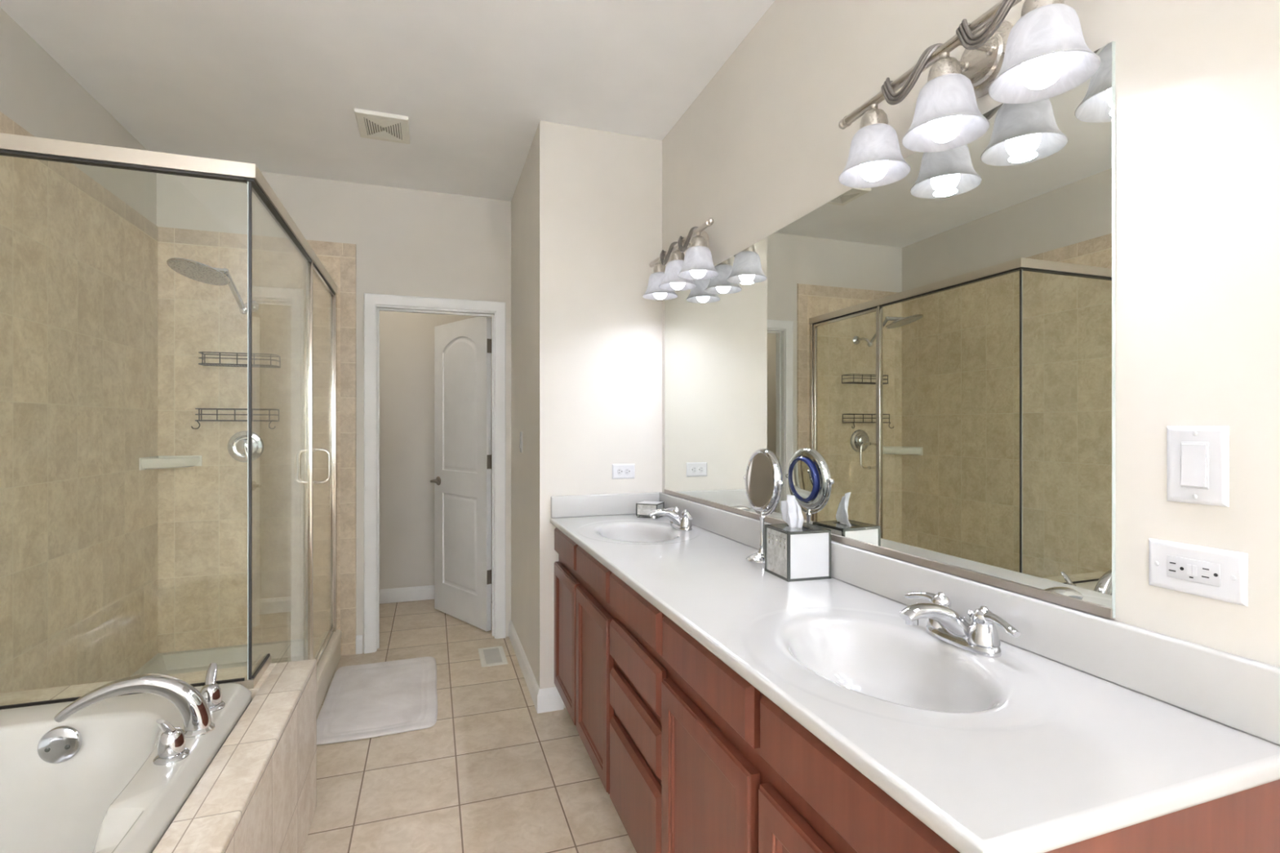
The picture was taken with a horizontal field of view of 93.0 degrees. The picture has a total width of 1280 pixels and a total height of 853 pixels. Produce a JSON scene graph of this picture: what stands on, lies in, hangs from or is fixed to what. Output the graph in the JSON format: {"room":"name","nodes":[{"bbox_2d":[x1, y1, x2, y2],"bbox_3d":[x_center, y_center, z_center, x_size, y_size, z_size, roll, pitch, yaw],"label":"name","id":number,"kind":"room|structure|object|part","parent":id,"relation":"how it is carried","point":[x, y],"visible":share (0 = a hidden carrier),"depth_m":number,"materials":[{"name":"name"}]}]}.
{"room":"bathroom","nodes":[
{"label":"bathroom","id":0,"kind":"room"},
{"bbox_2d":[0,7,156,225],"bbox_3d":[-1.415,-0.050,-0.277,0.100,2.740,7.595,0,0,-19],"label":"wall","id":1,"kind":"structure","parent":0,"point":[37,93],"depth_m":2.38,"materials":[{"name":"beige paint"}]},
{"bbox_2d":[0,155,157,693],"bbox_3d":[-2.271,0.170,2.381,0.009,2.300,1.780,0,0,-19],"label":"tiled wall","id":2,"kind":"structure","parent":1,"relation":"attached to","point":[78,280],"depth_m":2.46,"materials":[{"name":"beige tile"}]},
{"bbox_2d":[138,455,201,470],"bbox_3d":[-2.423,0.185,3.145,0.199,0.062,0.219,0,0,-19],"label":"soap shelf","id":3,"kind":"object","parent":2,"relation":"attached to","point":[162,461],"visible":1,"depth_m":3.14,"materials":[{"name":"white ceramic"}]},
{"bbox_2d":[0,111,158,241],"bbox_3d":[-2.270,-1.020,2.382,0.011,0.080,1.780,0,0,-19],"label":"trim","id":4,"kind":"structure","parent":1,"relation":"attached to","point":[68,171],"depth_m":2.59,"materials":[{"name":"tile"}]},
{"bbox_2d":[156,171,511,653],"bbox_3d":[-1.706,-0.050,3.577,1.854,2.740,0.115,0,0,-19],"label":"wall","id":5,"kind":"structure","parent":0,"point":[411,242],"depth_m":3.58,"materials":[{"name":"beige paint"}]},
{"bbox_2d":[157,241,340,653],"bbox_3d":[-2.141,0.170,3.362,0.874,2.300,0.009,0,0,-19],"label":"tiled wall","id":6,"kind":"structure","parent":5,"relation":"attached to","point":[202,510],"depth_m":3.33,"materials":[{"name":"beige tile"}]},
{"bbox_2d":[166,257,259,314],"bbox_3d":[-2.185,-0.699,3.106,0.257,0.208,0.496,0,0,-8],"label":"shower","id":7,"kind":"object","parent":6,"relation":"attached to","point":[197,271],"visible":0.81,"depth_m":3.01,"materials":[{"name":"silver metal"}]},
{"bbox_3d":[-2.112,-0.706,3.096,0.065,0.195,0.248,0,0,19],"label":"arm","id":8,"kind":"part","parent":7,"relation":"part of","materials":[{"name":"silver metal"}]},
{"bbox_2d":[191,408,279,429],"bbox_3d":[-2.172,-0.043,3.279,0.387,0.110,0.123,0,0,-19],"label":"wire shelf","id":9,"kind":"object","parent":6,"relation":"attached to","point":[198,409],"visible":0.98,"depth_m":3.23,"materials":[{"name":"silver metal"}]},
{"bbox_2d":[198,351,280,368],"bbox_3d":[-2.164,-0.362,3.287,0.364,0.066,0.111,0,0,-19],"label":"wire shelf","id":10,"kind":"object","parent":6,"relation":"attached to","point":[202,357],"visible":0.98,"depth_m":3.27,"materials":[{"name":"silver metal"}]},
{"bbox_2d":[227,431,264,462],"bbox_3d":[-2.161,0.109,3.318,0.174,0.174,0.061,0,0,-19],"label":"shower valve","id":11,"kind":"object","parent":6,"relation":"attached to","point":[237,442],"visible":0.85,"depth_m":3.33,"materials":[{"name":"silver metal"}]},
{"bbox_3d":[-2.148,0.137,3.303,0.038,0.068,0.021,0,0,26],"label":"lever","id":12,"kind":"part","parent":11,"relation":"part of","materials":[{"name":"silver metal"}]},
{"bbox_3d":[-2.161,0.109,3.319,0.086,0.086,0.040,0,0,-19],"label":"knob","id":13,"kind":"part","parent":11,"relation":"part of","materials":[{"name":"silver metal"}]},
{"bbox_2d":[158,226,355,256],"bbox_3d":[-2.102,-1.022,3.374,0.956,0.083,0.011,0,0,-19],"label":"trim","id":14,"kind":"structure","parent":5,"relation":"attached to","point":[173,235],"depth_m":3.34,"materials":[{"name":"tile"}]},
{"bbox_2d":[340,244,355,656],"bbox_3d":[-1.689,0.129,3.517,0.082,2.383,0.011,0,0,-19],"label":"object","id":15,"kind":"structure","parent":5,"relation":"attached to","point":[348,260],"depth_m":3.51,"materials":[{"name":"tile"}]},
{"bbox_2d":[364,293,506,653],"bbox_3d":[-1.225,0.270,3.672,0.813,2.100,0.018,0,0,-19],"label":"trim","id":16,"kind":"structure","parent":5,"relation":"attached to","point":[371,300],"depth_m":3.59,"materials":[{"name":"white paint"}]},
{"bbox_2d":[430,316,491,631],"bbox_3d":[-1.209,0.294,4.136,0.732,2.032,0.164,0,0,45],"label":"door","id":17,"kind":"structure","parent":5,"relation":"in","point":[462,481],"depth_m":4.10,"materials":[{"name":"white paint"}]},
{"bbox_3d":[-1.410,0.385,4.334,0.167,0.064,0.164,0,0,45],"label":"lever","id":18,"kind":"part","parent":17,"relation":"part of","materials":[{"name":"silver metal"}]},
{"bbox_2d":[355,635,362,654],"bbox_3d":[-1.633,1.268,3.534,0.034,0.105,0.014,0,0,-19],"label":"baseboard","id":19,"kind":"structure","parent":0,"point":[359,637],"depth_m":3.53,"materials":[{"name":"white paint"}]},
{"bbox_2d":[0,0,774,200],"bbox_3d":[-0.355,-1.460,0.578,2.660,0.080,8.725,0,0,-19],"label":"ceiling","id":20,"kind":"structure","parent":0,"point":[274,86],"depth_m":2.41,"materials":[{"name":"white paint"}]},
{"bbox_2d":[354,107,409,144],"bbox_3d":[-1.208,-1.411,2.864,0.226,0.018,0.258,0,0,-19],"label":"ceiling vent","id":21,"kind":"object","parent":20,"relation":"in","point":[375,125],"visible":1,"depth_m":2.83,"materials":[{"name":"beige plastic"}]},
{"bbox_2d":[379,311,476,589],"bbox_3d":[-2.091,-0.050,4.542,1.954,2.740,0.100,0,0,-19],"label":"wall","id":22,"kind":"structure","parent":0,"point":[406,340],"depth_m":4.60,"materials":[{"name":"beige paint"}]},
{"bbox_2d":[379,585,434,604],"bbox_3d":[-1.822,1.268,4.574,1.426,0.105,0.014,0,0,-19],"label":"baseboard","id":23,"kind":"structure","parent":22,"relation":"attached to","point":[418,593],"depth_m":4.59,"materials":[{"name":"white paint"}]},
{"bbox_2d":[302,599,636,852],"bbox_3d":[-0.355,1.360,0.578,2.660,0.080,8.725,0,0,-19],"label":"floor","id":24,"kind":"structure","parent":0,"point":[493,773],"depth_m":2.30,"materials":[{"name":"tile"}]},
{"bbox_2d":[0,658,316,852],"bbox_3d":[-1.279,1.063,1.023,1.000,0.514,1.966,0,0,-19],"label":"tub surround","id":25,"kind":"object","parent":24,"relation":"on","point":[258,793],"visible":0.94,"depth_m":1.60,"materials":[{"name":"tile"}]},
{"bbox_2d":[0,683,251,852],"bbox_3d":[-1.335,0.992,1.004,0.857,0.441,1.526,0,0,-19],"label":"bathtub","id":26,"kind":"object","parent":25,"relation":"on","point":[89,781],"visible":0.94,"depth_m":1.57,"materials":[{"name":"white ceramic"}]},
{"bbox_3d":[-1.509,0.828,1.578,0.092,0.092,0.020,0,0,-19],"label":"overflow plate","id":27,"kind":"part","parent":26,"relation":"part of","materials":[{"name":"silver metal"}]},
{"bbox_2d":[53,662,225,765],"bbox_3d":[-1.178,0.693,1.489,0.308,0.156,0.342,0,0,39],"label":"tub faucet","id":28,"kind":"object","parent":26,"relation":"on","point":[195,708],"visible":1,"depth_m":1.50,"materials":[{"name":"silver metal"}]},
{"bbox_3d":[-1.243,0.693,1.499,0.312,0.156,0.052,0,0,-19],"label":"spout","id":29,"kind":"part","parent":28,"relation":"part of","materials":[{"name":"silver metal"}]},
{"bbox_3d":[-1.088,0.692,1.396,0.027,0.059,0.057,0,0,-19],"label":"lever","id":30,"kind":"part","parent":28,"relation":"part of","materials":[{"name":"silver metal"}]},
{"bbox_3d":[-1.091,0.733,1.416,0.053,0.057,0.053,0,0,-19],"label":"handle","id":31,"kind":"part","parent":28,"relation":"part of","materials":[{"name":"silver metal"}]},
{"bbox_3d":[-1.176,0.733,1.663,0.053,0.057,0.053,0,0,-19],"label":"handle","id":32,"kind":"part","parent":28,"relation":"part of","materials":[{"name":"silver metal"}]},
{"bbox_3d":[-1.186,0.692,1.681,0.027,0.059,0.057,0,0,-19],"label":"lever","id":33,"kind":"part","parent":28,"relation":"part of","materials":[{"name":"silver metal"}]},
{"bbox_2d":[130,629,342,716],"bbox_3d":[-1.892,1.244,2.648,0.881,0.153,1.504,0,0,-19],"label":"shower curb","id":34,"kind":"object","parent":24,"relation":"on","point":[290,651],"visible":0.14,"depth_m":3.25,"materials":[{"name":"plastic"}]},
{"bbox_2d":[0,133,337,709],"bbox_3d":[-1.841,0.179,2.550,0.912,1.975,1.721,0,0,-19],"label":"shower enclosure","id":35,"kind":"object","parent":34,"relation":"on","point":[11,144],"visible":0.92,"depth_m":1.88,"materials":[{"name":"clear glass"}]},
{"bbox_3d":[-1.750,0.974,2.191,0.851,0.387,0.971,0,0,-19],"label":"sill rail","id":36,"kind":"part","parent":35,"relation":"part of","materials":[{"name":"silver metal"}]},
{"bbox_3d":[-1.867,-0.786,2.541,0.857,0.043,1.721,0,0,-19],"label":"header rail","id":37,"kind":"part","parent":35,"relation":"part of","materials":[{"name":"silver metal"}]},
{"bbox_3d":[-1.520,0.201,2.793,0.028,1.932,0.021,0,0,-19],"label":"strike post","id":38,"kind":"part","parent":35,"relation":"part of","materials":[{"name":"silver metal"}]},
{"bbox_3d":[-1.553,0.188,2.887,0.148,0.175,0.020,0,0,-19],"label":"pull handle","id":39,"kind":"part","parent":35,"relation":"part of","materials":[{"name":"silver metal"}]},
{"bbox_3d":[-1.636,0.201,3.129,0.022,1.908,0.681,0,0,-19],"label":"shower door","id":40,"kind":"part","parent":35,"relation":"part of","materials":[{"name":"clear glass"}]},
{"bbox_3d":[-1.634,0.197,3.124,0.006,1.876,0.651,0,0,-19],"label":"door pane","id":41,"kind":"part","parent":35,"relation":"part of","materials":[{"name":"clear glass"}]},
{"bbox_2d":[130,637,319,676],"bbox_3d":[-1.939,1.260,2.632,0.782,0.120,1.504,0,0,-19],"label":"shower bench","id":42,"kind":"object","parent":34,"relation":"in","point":[290,651],"depth_m":3.27,"materials":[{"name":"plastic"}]},
{"bbox_2d":[316,656,437,745],"bbox_3d":[-1.268,1.313,2.986,0.513,0.014,0.873,0,0,-19],"label":"bath rug","id":43,"kind":"object","parent":24,"relation":"on","point":[375,700],"visible":0.98,"depth_m":2.90,"materials":[{"name":"fabric"}]},
{"bbox_2d":[477,645,507,666],"bbox_3d":[-0.848,1.317,3.493,0.143,0.006,0.285,0,0,-19],"label":"floor vent","id":44,"kind":"object","parent":24,"relation":"in","point":[495,655],"visible":1,"depth_m":3.48,"materials":[{"name":"beige plastic"}]},
{"bbox_2d":[554,527,616,794],"bbox_3d":[0.002,0.885,2.481,0.543,0.870,0.931,0,0,-19],"label":"base cabinet","id":45,"kind":"object","parent":24,"relation":"on","point":[584,614],"visible":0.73,"depth_m":2.27,"materials":[{"name":"brown wood"}]},
{"bbox_3d":[-0.318,0.907,2.615,0.024,0.565,0.430,0,0,-19],"label":"door","id":46,"kind":"part","parent":45,"relation":"part of","materials":[{"name":"brown wood"}]},
{"bbox_3d":[-0.220,0.835,2.405,0.018,0.770,0.931,0,0,-19],"label":"frame","id":47,"kind":"part","parent":45,"relation":"part of","materials":[{"name":"brown wood"}]},
{"bbox_3d":[-0.169,0.907,2.180,0.024,0.565,0.447,0,0,-19],"label":"door","id":48,"kind":"part","parent":45,"relation":"part of","materials":[{"name":"brown wood"}]},
{"bbox_2d":[609,573,669,852],"bbox_3d":[0.229,0.885,1.820,0.543,0.870,0.466,0,0,-19],"label":"drawers","id":49,"kind":"object","parent":24,"relation":"on","point":[636,633],"visible":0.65,"depth_m":1.70,"materials":[{"name":"brown wood"}]},
{"bbox_3d":[-0.017,1.059,1.738,0.024,0.262,0.444,0,0,-19],"label":"drawer","id":50,"kind":"part","parent":49,"relation":"part of","materials":[{"name":"brown wood"}]},
{"bbox_3d":[-0.017,0.832,1.738,0.024,0.121,0.444,0,0,-19],"label":"drawer","id":51,"kind":"part","parent":49,"relation":"part of","materials":[{"name":"brown wood"}]},
{"bbox_3d":[-0.017,0.521,1.738,0.024,0.116,0.444,0,0,-19],"label":"drawer","id":52,"kind":"part","parent":49,"relation":"part of","materials":[{"name":"brown wood"}]},
{"bbox_3d":[-0.017,0.675,1.738,0.024,0.120,0.444,0,0,-19],"label":"drawer","id":53,"kind":"part","parent":49,"relation":"part of","materials":[{"name":"brown wood"}]},
{"bbox_3d":[0.007,0.835,1.744,0.018,0.770,0.466,0,0,-19],"label":"frame","id":54,"kind":"part","parent":49,"relation":"part of","materials":[{"name":"brown wood"}]},
{"bbox_2d":[661,614,1279,852],"bbox_3d":[0.457,0.885,1.159,0.543,0.870,0.933,0,0,-19],"label":"base cabinet","id":55,"kind":"object","parent":24,"relation":"on","point":[740,774],"visible":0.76,"depth_m":1.01,"materials":[{"name":"brown wood"}]},
{"bbox_3d":[0.134,0.907,1.300,0.024,0.565,0.439,0,0,-19],"label":"door","id":56,"kind":"part","parent":55,"relation":"part of","materials":[{"name":"brown wood"}]},
{"bbox_3d":[0.235,0.835,1.083,0.018,0.770,0.933,0,0,-19],"label":"frame","id":57,"kind":"part","parent":55,"relation":"part of","materials":[{"name":"brown wood"}]},
{"bbox_3d":[0.286,0.907,0.857,0.024,0.565,0.436,0,0,-19],"label":"door","id":58,"kind":"part","parent":55,"relation":"part of","materials":[{"name":"brown wood"}]},
{"bbox_2d":[550,514,1279,852],"bbox_3d":[0.227,0.492,1.809,0.558,0.137,2.348,0,0,-19],"label":"countertop","id":59,"kind":"structure","parent":55,"relation":"on","point":[1020,750],"depth_m":0.91,"materials":[{"name":"white stone"}]},
{"bbox_2d":[635,501,664,518],"bbox_3d":[0.049,0.390,2.865,0.105,0.066,0.101,0,0,22],"label":"trinket box","id":60,"kind":"object","parent":59,"relation":"on","point":[643,508],"visible":0.77,"depth_m":2.83,"materials":[{"name":"mirror"}]},
{"bbox_3d":[0.049,0.359,2.865,0.100,0.004,0.096,0,0,22],"label":"lid","id":61,"kind":"part","parent":60,"relation":"part of","materials":[{"name":"mirror"}]},
{"bbox_2d":[648,506,692,531],"bbox_3d":[0.157,0.382,2.535,0.197,0.086,0.197,0,0,25],"label":"faucet","id":62,"kind":"object","parent":59,"relation":"on","point":[683,522],"visible":1,"depth_m":2.49,"materials":[{"name":"silver metal"}]},
{"bbox_3d":[0.117,0.380,2.520,0.166,0.082,0.088,0,0,-19],"label":"spout","id":63,"kind":"part","parent":62,"relation":"part of","materials":[{"name":"silver metal"}]},
{"bbox_3d":[0.143,0.355,2.616,0.040,0.032,0.101,0,0,-19],"label":"lever","id":64,"kind":"part","parent":62,"relation":"part of","materials":[{"name":"silver metal"}]},
{"bbox_3d":[0.171,0.415,2.538,0.060,0.021,0.164,0,0,-19],"label":"plate","id":65,"kind":"part","parent":62,"relation":"part of","materials":[{"name":"silver metal"}]},
{"bbox_3d":[0.188,0.388,2.490,0.054,0.038,0.054,0,0,-19],"label":"handle","id":66,"kind":"part","parent":62,"relation":"part of","materials":[{"name":"silver metal"}]},
{"bbox_3d":[0.197,0.355,2.460,0.040,0.032,0.101,0,0,-19],"label":"lever","id":67,"kind":"part","parent":62,"relation":"part of","materials":[{"name":"silver metal"}]},
{"bbox_2d":[743,448,783,564],"bbox_3d":[0.387,0.246,1.920,0.102,0.356,0.241,0,0,-17],"label":"vanity mirror","id":68,"kind":"object","parent":59,"relation":"on","point":[763,482],"visible":0.89,"depth_m":1.90,"materials":[{"name":"silver metal"}]},
{"bbox_3d":[0.380,0.168,1.918,0.016,0.175,0.175,0,0,-17],"label":"glass","id":69,"kind":"part","parent":68,"relation":"part of","materials":[{"name":"silver mirror"}]},
{"bbox_3d":[0.387,0.326,1.920,0.019,0.124,0.019,0,0,-17],"label":"stem","id":70,"kind":"part","parent":68,"relation":"part of","materials":[{"name":"silver metal"}]},
{"bbox_3d":[0.389,0.169,1.921,0.043,0.201,0.201,0,0,-17],"label":"ring frame","id":71,"kind":"part","parent":68,"relation":"part of","materials":[{"name":"silver metal"}]},
{"bbox_2d":[764,522,831,582],"bbox_3d":[0.451,0.356,1.741,0.135,0.136,0.135,0,0,-16],"label":"tissue box","id":72,"kind":"object","parent":59,"relation":"on","point":[791,554],"visible":1,"depth_m":1.69,"materials":[{"name":"grey mirror"}]},
{"bbox_3d":[0.390,0.356,1.724,0.004,0.129,0.128,0,0,-16],"label":"pane","id":73,"kind":"part","parent":72,"relation":"part of","materials":[{"name":"mirror"}]},
{"bbox_2d":[781,494,804,529],"bbox_3d":[0.433,0.243,1.751,0.040,0.097,0.078,0,0,-27],"label":"tissue","id":74,"kind":"object","parent":72,"relation":"in","point":[792,514],"visible":0.98,"depth_m":1.75,"materials":[{"name":"paper"}]},
{"bbox_3d":[0.451,0.290,1.741,0.128,0.004,0.128,0,0,-16],"label":"lid","id":75,"kind":"part","parent":72,"relation":"part of","materials":[{"name":"silver metal"}]},
{"bbox_3d":[0.468,0.356,1.680,0.128,0.129,0.004,0,0,-16],"label":"pane","id":76,"kind":"part","parent":72,"relation":"part of","materials":[{"name":"mirror"}]},
{"bbox_2d":[898,591,1020,657],"bbox_3d":[0.619,0.382,1.192,0.197,0.086,0.197,0,0,25],"label":"faucet","id":77,"kind":"object","parent":59,"relation":"on","point":[980,637],"visible":1,"depth_m":1.15,"materials":[{"name":"silver metal"}]},
{"bbox_3d":[0.605,0.355,1.273,0.040,0.032,0.101,0,0,-19],"label":"lever","id":78,"kind":"part","parent":77,"relation":"part of","materials":[{"name":"silver metal"}]},
{"bbox_3d":[0.616,0.388,1.244,0.054,0.038,0.054,0,0,-19],"label":"handle","id":79,"kind":"part","parent":77,"relation":"part of","materials":[{"name":"silver metal"}]},
{"bbox_3d":[0.578,0.380,1.177,0.166,0.082,0.088,0,0,-19],"label":"spout","id":80,"kind":"part","parent":77,"relation":"part of","materials":[{"name":"silver metal"}]},
{"bbox_3d":[0.633,0.415,1.196,0.060,0.021,0.164,0,0,-19],"label":"plate","id":81,"kind":"part","parent":77,"relation":"part of","materials":[{"name":"silver metal"}]},
{"bbox_3d":[0.655,0.388,1.203,0.013,0.050,0.012,0,0,-19],"label":"lift rod","id":82,"kind":"part","parent":77,"relation":"part of","materials":[{"name":"silver metal"}]},
{"bbox_3d":[0.649,0.388,1.147,0.054,0.038,0.054,0,0,-19],"label":"handle","id":83,"kind":"part","parent":77,"relation":"part of","materials":[{"name":"silver metal"}]},
{"bbox_3d":[0.658,0.355,1.117,0.040,0.032,0.101,0,0,-19],"label":"lever","id":84,"kind":"part","parent":77,"relation":"part of","materials":[{"name":"silver metal"}]},
{"bbox_2d":[511,120,662,707],"bbox_3d":[-0.473,-0.050,3.928,0.706,2.740,2.113,0,0,-19],"label":"wall","id":85,"kind":"structure","parent":0,"point":[586,203],"depth_m":2.92,"materials":[{"name":"beige paint"}]},
{"bbox_2d":[519,431,522,453],"bbox_3d":[-0.663,0.085,3.378,0.011,0.116,0.072,0,0,-19],"label":"rocker switch","id":86,"kind":"object","parent":85,"relation":"attached to","point":[521,433],"visible":1,"depth_m":3.35,"materials":[{"name":"white plastic"}]},
{"bbox_2d":[508,620,564,713],"bbox_3d":[-0.590,1.268,3.328,0.123,0.105,1.082,0,0,-19],"label":"baseboard","id":87,"kind":"structure","parent":85,"relation":"attached to","point":[545,700],"depth_m":2.89,"materials":[{"name":"white paint"}]},
{"bbox_2d":[551,492,659,518],"bbox_3d":[-0.160,0.373,2.908,0.536,0.101,0.020,0,0,-19],"label":"side splash","id":88,"kind":"object","parent":85,"relation":"attached to","point":[584,505],"visible":0.74,"depth_m":2.88,"materials":[{"name":"white stone"}]},
{"bbox_2d":[612,463,635,479],"bbox_3d":[-0.079,0.215,2.942,0.114,0.072,0.008,0,0,-19],"label":"duplex outlet","id":89,"kind":"object","parent":85,"relation":"attached to","point":[620,471],"visible":1,"depth_m":2.94,"materials":[{"name":"white plastic"}]},
{"bbox_2d":[617,467,622,475],"bbox_3d":[-0.096,0.215,2.933,0.027,0.033,0.002,0,0,-19],"label":"receptacle","id":90,"kind":"object","parent":89,"relation":"attached to","point":[620,470],"depth_m":2.93,"materials":[{"name":"white plastic"}]},
{"bbox_2d":[625,467,630,474],"bbox_3d":[-0.059,0.215,2.946,0.027,0.033,0.002,0,0,-19],"label":"receptacle","id":91,"kind":"object","parent":89,"relation":"attached to","point":[627,469],"depth_m":2.95,"materials":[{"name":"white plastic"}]},
{"bbox_2d":[662,0,1279,667],"bbox_3d":[1.212,-0.050,-0.043,0.100,2.740,6.532,0,0,-19],"label":"wall","id":92,"kind":"structure","parent":0,"point":[762,146],"depth_m":0.96,"materials":[{"name":"beige paint"}]},
{"bbox_2d":[642,217,718,300],"bbox_3d":[0.172,-0.697,2.534,0.190,0.254,0.656,0,0,-19],"label":"vanity light","id":93,"kind":"object","parent":92,"relation":"attached to","point":[679,273],"visible":1,"depth_m":2.48,"materials":[{"name":"white glass"}]},
{"bbox_3d":[0.090,-0.635,2.722,0.157,0.104,0.157,0,0,-19],"label":"lamp shade","id":94,"kind":"part","parent":93,"relation":"part of","materials":[{"name":"white glass"}]},
{"bbox_3d":[0.090,-0.618,2.722,0.064,0.094,0.064,0,0,-19],"label":"bulb","id":95,"kind":"part","parent":93,"relation":"part of","materials":[{"name":"white glass"}]},
{"bbox_3d":[0.157,-0.635,2.528,0.157,0.104,0.157,0,0,-19],"label":"lamp shade","id":96,"kind":"part","parent":93,"relation":"part of","materials":[{"name":"white glass"}]},
{"bbox_3d":[0.157,-0.618,2.528,0.064,0.094,0.064,0,0,-19],"label":"bulb","id":97,"kind":"part","parent":93,"relation":"part of","materials":[{"name":"white glass"}]},
{"bbox_3d":[0.224,-0.635,2.334,0.157,0.104,0.157,0,0,-19],"label":"lamp shade","id":98,"kind":"part","parent":93,"relation":"part of","materials":[{"name":"white glass"}]},
{"bbox_3d":[0.224,-0.618,2.334,0.064,0.094,0.064,0,0,-19],"label":"bulb","id":99,"kind":"part","parent":93,"relation":"part of","materials":[{"name":"white glass"}]},
{"bbox_2d":[664,40,1115,619],"bbox_3d":[0.456,-0.161,1.986,0.010,0.965,2.055,0,0,-19],"label":"wall mirror","id":100,"kind":"object","parent":92,"relation":"attached to","point":[925,359],"visible":0.89,"depth_m":1.36,"materials":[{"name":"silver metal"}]},
{"bbox_2d":[838,0,1100,187],"bbox_3d":[0.624,-0.697,1.219,0.190,0.254,0.656,0,0,-19],"label":"vanity light","id":101,"kind":"object","parent":92,"relation":"attached to","point":[1046,54],"visible":1,"depth_m":1.18,"materials":[{"name":"white glass"}]},
{"bbox_3d":[0.542,-0.618,1.407,0.064,0.094,0.064,0,0,-19],"label":"bulb","id":102,"kind":"part","parent":101,"relation":"part of","materials":[{"name":"white glass"}]},
{"bbox_3d":[0.542,-0.635,1.407,0.157,0.104,0.157,0,0,-19],"label":"lamp shade","id":103,"kind":"part","parent":101,"relation":"part of","materials":[{"name":"white glass"}]},
{"bbox_3d":[0.609,-0.618,1.214,0.064,0.094,0.064,0,0,-19],"label":"bulb","id":104,"kind":"part","parent":101,"relation":"part of","materials":[{"name":"white glass"}]},
{"bbox_3d":[0.609,-0.635,1.214,0.157,0.104,0.157,0,0,-19],"label":"lamp shade","id":105,"kind":"part","parent":101,"relation":"part of","materials":[{"name":"white glass"}]},
{"bbox_3d":[0.643,-0.754,1.257,0.094,0.020,0.020,0,0,-19],"label":"arm","id":106,"kind":"part","parent":101,"relation":"part of","materials":[{"name":"silver metal"}]},
{"bbox_3d":[0.663,-0.754,1.201,0.094,0.020,0.020,0,0,-19],"label":"arm","id":107,"kind":"part","parent":101,"relation":"part of","materials":[{"name":"silver metal"}]},
{"bbox_3d":[0.675,-0.618,1.020,0.064,0.094,0.064,0,0,-19],"label":"bulb","id":108,"kind":"part","parent":101,"relation":"part of","materials":[{"name":"white glass"}]},
{"bbox_3d":[0.675,-0.635,1.020,0.157,0.104,0.157,0,0,-19],"label":"lamp shade","id":109,"kind":"part","parent":101,"relation":"part of","materials":[{"name":"white glass"}]},
{"bbox_2d":[658,492,1279,745],"bbox_3d":[0.482,0.373,1.896,0.020,0.101,2.348,0,0,-19],"label":"backsplash","id":110,"kind":"structure","parent":92,"relation":"attached to","point":[1242,694],"depth_m":1.03,"materials":[{"name":"white stone"}]},
{"bbox_2d":[1166,426,1229,506],"bbox_3d":[0.827,0.057,0.905,0.011,0.116,0.077,0,0,-19],"label":"rocker switch","id":111,"kind":"object","parent":92,"relation":"attached to","point":[1197,457],"visible":1,"depth_m":0.90,"materials":[{"name":"white plastic"}]},
{"bbox_3d":[0.826,0.057,0.905,0.002,0.069,0.035,0,0,-19],"label":"switch frame","id":112,"kind":"part","parent":111,"relation":"part of","materials":[{"name":"white plastic"}]},
{"bbox_2d":[1148,537,1248,606],"bbox_3d":[0.827,0.214,0.908,0.009,0.074,0.123,0,0,-19],"label":"outlet","id":113,"kind":"object","parent":92,"relation":"attached to","point":[1221,575],"visible":1,"depth_m":0.90,"materials":[{"name":"white plastic"}]},
{"bbox_2d":[1166,555,1220,586],"bbox_3d":[0.825,0.214,0.907,0.003,0.033,0.067,0,0,-19],"label":"receptacle","id":114,"kind":"object","parent":113,"relation":"attached to","point":[1182,571],"depth_m":0.90,"materials":[{"name":"white plastic"}]}
]}

